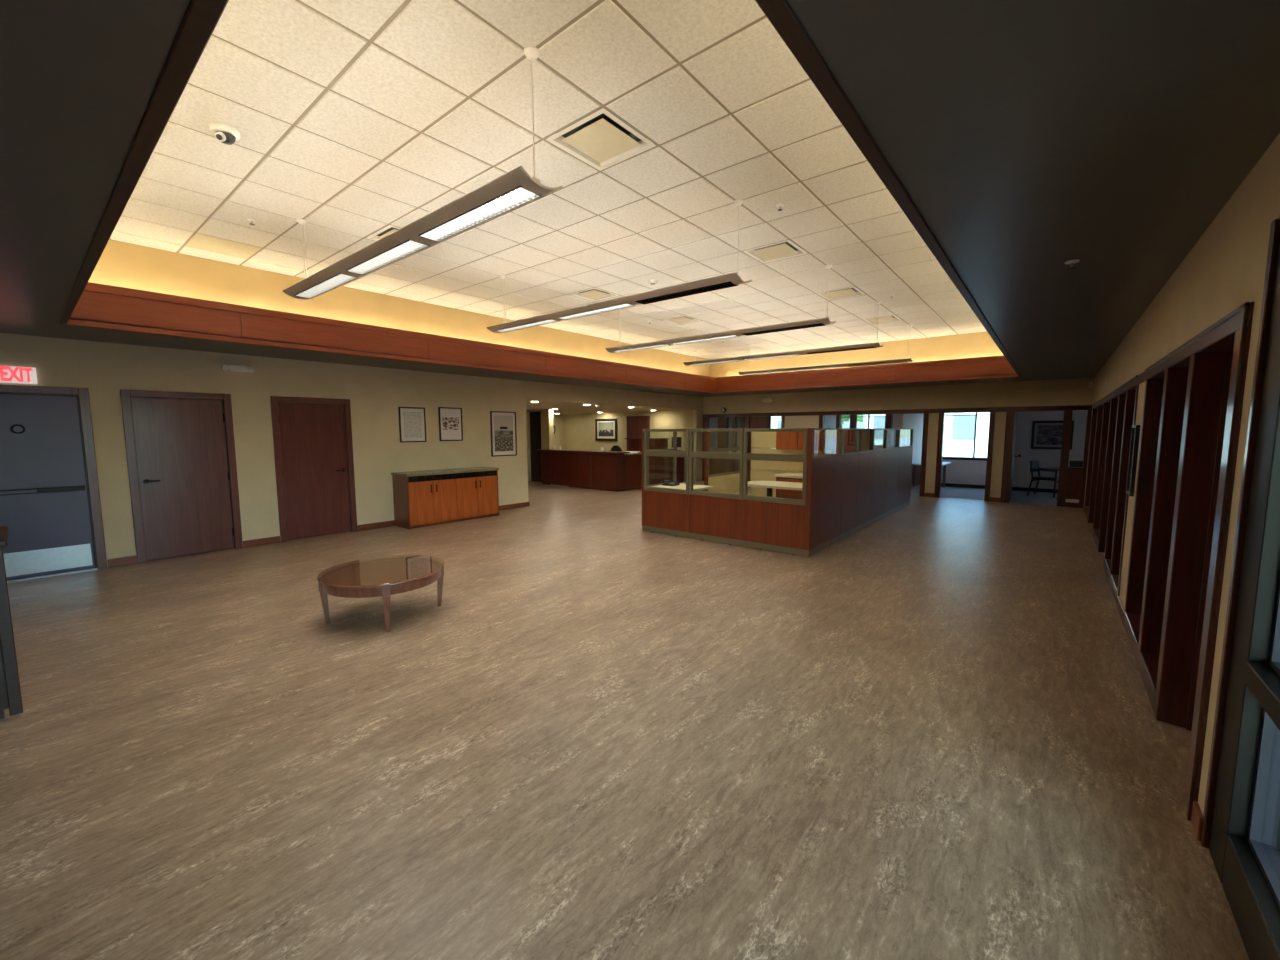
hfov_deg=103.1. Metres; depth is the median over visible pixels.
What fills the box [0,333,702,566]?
wall
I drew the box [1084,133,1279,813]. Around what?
wall
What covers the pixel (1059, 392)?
wall
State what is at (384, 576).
coffee table
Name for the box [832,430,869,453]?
upper cabinet
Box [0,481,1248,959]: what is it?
floor
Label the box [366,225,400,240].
ceiling vent
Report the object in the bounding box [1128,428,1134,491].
print
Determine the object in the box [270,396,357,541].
door
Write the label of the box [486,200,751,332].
pendant light
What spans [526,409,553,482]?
wall
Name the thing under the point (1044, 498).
floor
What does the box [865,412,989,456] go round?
building
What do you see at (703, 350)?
ceiling vent
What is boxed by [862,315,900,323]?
ceiling vent
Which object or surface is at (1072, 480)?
door
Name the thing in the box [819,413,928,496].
door
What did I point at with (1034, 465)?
chair
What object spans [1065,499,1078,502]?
grille
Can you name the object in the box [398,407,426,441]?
framed picture
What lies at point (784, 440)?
upper cabinet
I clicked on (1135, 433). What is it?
framed picture
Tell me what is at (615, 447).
office chair
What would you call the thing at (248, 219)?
sprinkler
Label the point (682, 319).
ceiling vent
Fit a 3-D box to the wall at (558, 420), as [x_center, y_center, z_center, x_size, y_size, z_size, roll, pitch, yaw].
[-4.550,-1.500,20.418,0.100,2.355,4.200,4,7,39]
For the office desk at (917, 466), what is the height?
0.740 m
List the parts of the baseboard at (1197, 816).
baseboard, baseboard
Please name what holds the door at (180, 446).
in the wall at (375, 394)
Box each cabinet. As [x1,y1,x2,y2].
[391,467,498,528]
[625,438,669,451]
[776,431,826,449]
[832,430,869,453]
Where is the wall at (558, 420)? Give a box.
[553,414,564,449]
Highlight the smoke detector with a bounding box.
[648,279,657,284]
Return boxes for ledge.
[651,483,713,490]
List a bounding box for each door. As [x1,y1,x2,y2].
[0,384,107,582]
[120,389,242,562]
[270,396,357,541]
[530,412,541,481]
[626,416,649,450]
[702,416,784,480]
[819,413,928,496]
[934,412,994,500]
[1000,410,1091,507]
[1009,412,1016,500]
[1084,375,1138,604]
[1123,302,1253,820]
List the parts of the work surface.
leg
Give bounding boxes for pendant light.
[283,47,562,299]
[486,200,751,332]
[605,265,835,352]
[683,301,883,365]
[738,325,913,374]
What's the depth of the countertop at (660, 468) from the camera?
15.02 m
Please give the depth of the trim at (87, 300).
5.83 m
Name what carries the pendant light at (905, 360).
hanging from the ceiling at (354, 119)
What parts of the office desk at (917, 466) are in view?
modesty panel, leg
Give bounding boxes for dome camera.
[209,122,240,144]
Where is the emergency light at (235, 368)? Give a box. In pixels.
[221,364,253,372]
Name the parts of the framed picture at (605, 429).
frame rail, frame rail, frame rail, frame rail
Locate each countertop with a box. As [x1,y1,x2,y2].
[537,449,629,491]
[624,450,684,489]
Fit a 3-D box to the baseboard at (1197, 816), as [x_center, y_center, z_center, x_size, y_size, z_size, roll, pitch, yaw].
[5.875,0.987,6.457,0.014,0.100,11.370,4,7,39]
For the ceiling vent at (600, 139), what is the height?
0.059 m
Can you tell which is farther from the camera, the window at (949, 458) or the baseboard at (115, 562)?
the window at (949, 458)
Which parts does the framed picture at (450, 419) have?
frame rail, frame rail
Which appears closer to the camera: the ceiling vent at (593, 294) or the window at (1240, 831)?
the window at (1240, 831)
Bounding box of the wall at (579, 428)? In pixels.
[564,409,692,480]
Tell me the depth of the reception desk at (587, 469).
14.54 m
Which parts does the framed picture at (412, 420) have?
frame rail, frame rail, frame rail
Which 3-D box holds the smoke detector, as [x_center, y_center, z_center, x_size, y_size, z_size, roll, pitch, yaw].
[0.185,-2.830,7.276,0.140,0.048,0.140,4,7,39]
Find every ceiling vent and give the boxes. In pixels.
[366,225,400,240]
[545,107,655,170]
[568,288,619,300]
[662,316,700,324]
[688,349,714,353]
[742,240,807,262]
[816,287,865,299]
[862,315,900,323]
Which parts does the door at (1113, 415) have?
sill, post, post, sill, post, sill, post, sill, post, post, post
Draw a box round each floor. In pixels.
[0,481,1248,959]
[911,486,1057,504]
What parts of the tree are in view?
crown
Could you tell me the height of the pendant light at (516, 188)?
0.749 m
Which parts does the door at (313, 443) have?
casing, casing, casing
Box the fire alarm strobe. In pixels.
[762,398,772,401]
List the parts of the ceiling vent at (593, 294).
plate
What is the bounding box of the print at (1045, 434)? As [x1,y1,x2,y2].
[1034,423,1062,446]
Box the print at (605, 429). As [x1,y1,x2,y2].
[597,421,614,438]
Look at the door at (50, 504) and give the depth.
5.86 m
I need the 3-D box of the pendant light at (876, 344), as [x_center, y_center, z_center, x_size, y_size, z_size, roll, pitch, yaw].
[2.543,-2.731,9.750,3.920,0.749,0.310,4,7,39]
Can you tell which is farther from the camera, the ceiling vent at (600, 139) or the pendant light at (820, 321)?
the pendant light at (820, 321)
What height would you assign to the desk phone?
0.080 m
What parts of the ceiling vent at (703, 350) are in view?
plate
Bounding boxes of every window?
[841,414,885,427]
[943,412,989,460]
[1200,218,1279,959]
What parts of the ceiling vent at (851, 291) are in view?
plate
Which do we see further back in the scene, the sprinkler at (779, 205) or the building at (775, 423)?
the building at (775, 423)
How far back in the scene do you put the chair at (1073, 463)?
12.91 m
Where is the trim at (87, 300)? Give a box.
[58,0,1021,392]
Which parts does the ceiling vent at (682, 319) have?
plate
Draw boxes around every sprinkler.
[247,218,255,224]
[776,203,783,210]
[1064,259,1079,269]
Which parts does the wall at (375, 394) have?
panel, panel, panel, panel, panel, panel, panel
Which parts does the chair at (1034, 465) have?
leg, backrest, leg, armrest, seat, leg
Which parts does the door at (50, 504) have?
casing, kick plate, casing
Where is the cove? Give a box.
[88,239,1002,376]
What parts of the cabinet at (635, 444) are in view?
door, door, door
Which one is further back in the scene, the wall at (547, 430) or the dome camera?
the wall at (547, 430)
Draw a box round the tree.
[841,415,862,427]
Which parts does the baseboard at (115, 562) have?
baseboard, baseboard, baseboard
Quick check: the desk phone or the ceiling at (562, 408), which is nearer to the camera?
the desk phone
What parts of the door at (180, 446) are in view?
casing, lever handle, casing, casing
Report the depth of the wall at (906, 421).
14.92 m
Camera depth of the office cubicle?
7.74 m
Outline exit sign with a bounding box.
[0,366,36,383]
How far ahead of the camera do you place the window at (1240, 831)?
1.80 m
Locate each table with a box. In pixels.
[316,555,444,631]
[1046,467,1059,499]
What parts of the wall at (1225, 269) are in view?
wall panel, wall panel, wall panel, wall panel, wall panel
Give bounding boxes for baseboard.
[107,502,529,567]
[1083,503,1202,840]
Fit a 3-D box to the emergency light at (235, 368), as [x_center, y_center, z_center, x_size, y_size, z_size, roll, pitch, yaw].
[-5.622,-1.558,7.097,0.112,0.095,0.359,4,7,39]
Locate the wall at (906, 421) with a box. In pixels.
[709,413,923,488]
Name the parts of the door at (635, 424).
casing, casing, casing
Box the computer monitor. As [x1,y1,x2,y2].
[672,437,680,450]
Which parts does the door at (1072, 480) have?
post, post, panel, rail, post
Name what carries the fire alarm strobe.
attached to the wall at (1059, 392)
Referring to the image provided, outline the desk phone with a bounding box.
[662,480,678,485]
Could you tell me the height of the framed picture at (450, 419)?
0.635 m
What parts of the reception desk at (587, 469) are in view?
panel, panel, panel, panel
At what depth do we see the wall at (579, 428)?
19.00 m
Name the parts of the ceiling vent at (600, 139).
plate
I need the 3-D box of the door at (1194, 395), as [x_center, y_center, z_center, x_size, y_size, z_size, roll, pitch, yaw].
[3.345,0.283,3.116,0.224,2.165,2.870,4,7,39]
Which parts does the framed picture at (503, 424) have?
frame rail, frame rail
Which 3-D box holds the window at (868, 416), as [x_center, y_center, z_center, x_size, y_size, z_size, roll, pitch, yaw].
[7.162,-1.446,16.402,1.480,1.390,0.140,4,7,39]
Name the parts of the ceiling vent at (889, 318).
plate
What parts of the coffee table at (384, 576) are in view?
leg, glass, under panel, leg, leg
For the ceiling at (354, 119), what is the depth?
4.15 m
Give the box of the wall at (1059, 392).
[703,378,1094,501]
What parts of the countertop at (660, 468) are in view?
return panel, return panel, return panel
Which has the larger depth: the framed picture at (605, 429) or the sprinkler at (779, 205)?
the framed picture at (605, 429)
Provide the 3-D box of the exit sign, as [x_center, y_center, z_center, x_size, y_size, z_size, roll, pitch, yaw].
[-6.914,-1.159,5.589,0.052,0.180,0.355,4,7,39]
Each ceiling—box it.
[110,0,986,359]
[526,400,688,414]
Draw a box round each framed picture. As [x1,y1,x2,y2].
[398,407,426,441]
[438,407,462,440]
[490,411,516,456]
[595,419,616,440]
[1031,420,1073,449]
[1126,425,1139,496]
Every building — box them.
[771,415,864,448]
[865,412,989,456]
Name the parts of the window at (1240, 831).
sill, rail, pane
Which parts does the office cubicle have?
corner post, glazing frame, wood panel, glazing frame, corner post, wood panel, glazing frame, fabric panel, glazing frame, rail, wood panel, glazing frame, corner post, corner post, wood panel, glazing frame, wood panel, glazing frame, rail, wood panel, glazing frame, wood panel, glazing frame, wood panel, glazing frame, pane, wood panel, glazing frame, pane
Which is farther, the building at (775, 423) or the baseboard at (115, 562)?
the building at (775, 423)
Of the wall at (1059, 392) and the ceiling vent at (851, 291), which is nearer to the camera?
the ceiling vent at (851, 291)
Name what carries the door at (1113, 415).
in the wall at (1225, 269)
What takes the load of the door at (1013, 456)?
attached to the door at (1072, 480)
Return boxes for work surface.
[747,481,801,496]
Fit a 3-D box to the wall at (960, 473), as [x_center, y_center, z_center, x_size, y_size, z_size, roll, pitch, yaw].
[4.655,-1.551,18.486,20.200,2.800,0.172,4,7,39]
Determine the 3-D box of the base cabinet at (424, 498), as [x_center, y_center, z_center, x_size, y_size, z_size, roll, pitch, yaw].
[-3.548,0.286,9.450,0.570,0.945,1.840,4,7,39]
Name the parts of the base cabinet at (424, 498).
panel, door, door, frieze rail, door, door, panel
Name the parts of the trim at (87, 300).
panel, panel, rail, panel, panel, panel, panel, panel, panel, rail, panel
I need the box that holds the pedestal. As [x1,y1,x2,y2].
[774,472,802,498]
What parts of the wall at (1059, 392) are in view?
wall panel, baseboard, wall panel, baseboard, wall panel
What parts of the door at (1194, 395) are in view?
sill, post, sill, post, post, post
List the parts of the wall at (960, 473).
wall panel, wall panel, baseboard, wall panel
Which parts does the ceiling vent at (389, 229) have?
plate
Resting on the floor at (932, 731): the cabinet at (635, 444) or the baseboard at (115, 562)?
the cabinet at (635, 444)
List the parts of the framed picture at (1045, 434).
frame rail, frame rail, frame rail, frame rail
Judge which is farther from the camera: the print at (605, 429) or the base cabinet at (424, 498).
the print at (605, 429)
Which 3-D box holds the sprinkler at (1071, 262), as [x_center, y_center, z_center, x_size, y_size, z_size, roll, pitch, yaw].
[2.738,-1.363,3.222,0.076,0.047,0.075,4,7,39]
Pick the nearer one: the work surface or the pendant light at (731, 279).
the pendant light at (731, 279)
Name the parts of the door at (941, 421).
post, post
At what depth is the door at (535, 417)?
16.59 m
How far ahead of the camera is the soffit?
1.84 m
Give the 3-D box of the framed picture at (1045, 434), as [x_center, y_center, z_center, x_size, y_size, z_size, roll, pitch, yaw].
[10.829,-1.183,13.354,0.850,0.750,0.035,4,7,39]
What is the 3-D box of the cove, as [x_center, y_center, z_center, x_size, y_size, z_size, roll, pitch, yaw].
[1.012,-2.410,7.613,8.450,1.068,13.940,4,7,39]
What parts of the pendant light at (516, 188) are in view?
power cord, blade, blade, blade, blade, blade, blade, blade, blade, blade, blade, blade, blade, blade, blade, blade, blade, blade, blade, blade, blade, blade, blade, blade, blade, blade, blade, blade, blade, blade, blade, blade, blade, blade, blade, blade, blade, blade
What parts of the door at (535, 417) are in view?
kick rail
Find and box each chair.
[610,445,621,450]
[1026,460,1058,497]
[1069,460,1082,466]
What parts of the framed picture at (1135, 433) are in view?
frame rail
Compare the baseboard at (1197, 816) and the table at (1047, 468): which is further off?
the table at (1047, 468)
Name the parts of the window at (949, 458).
sill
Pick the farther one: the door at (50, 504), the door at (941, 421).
the door at (941, 421)
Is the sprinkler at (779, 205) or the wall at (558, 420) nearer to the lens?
the sprinkler at (779, 205)
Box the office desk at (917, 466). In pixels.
[912,462,950,487]
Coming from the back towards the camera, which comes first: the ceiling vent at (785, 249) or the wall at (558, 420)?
the wall at (558, 420)
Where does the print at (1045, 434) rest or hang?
on the framed picture at (1045, 434)
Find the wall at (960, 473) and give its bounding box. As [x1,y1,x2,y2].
[745,410,1086,492]
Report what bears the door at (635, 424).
in the wall at (579, 428)
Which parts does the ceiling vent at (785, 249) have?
plate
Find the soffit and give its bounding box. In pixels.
[0,0,1279,396]
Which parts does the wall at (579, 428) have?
wall panel, wall panel, wall panel, wall panel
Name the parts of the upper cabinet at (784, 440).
door, door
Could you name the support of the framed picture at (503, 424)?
attached to the wall at (375, 394)
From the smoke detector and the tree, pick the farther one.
the tree
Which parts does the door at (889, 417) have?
post, post, post, post, post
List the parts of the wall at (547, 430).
wall panel, wall panel, wall panel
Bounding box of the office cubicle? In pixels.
[642,428,912,556]
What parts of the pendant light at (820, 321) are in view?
power cord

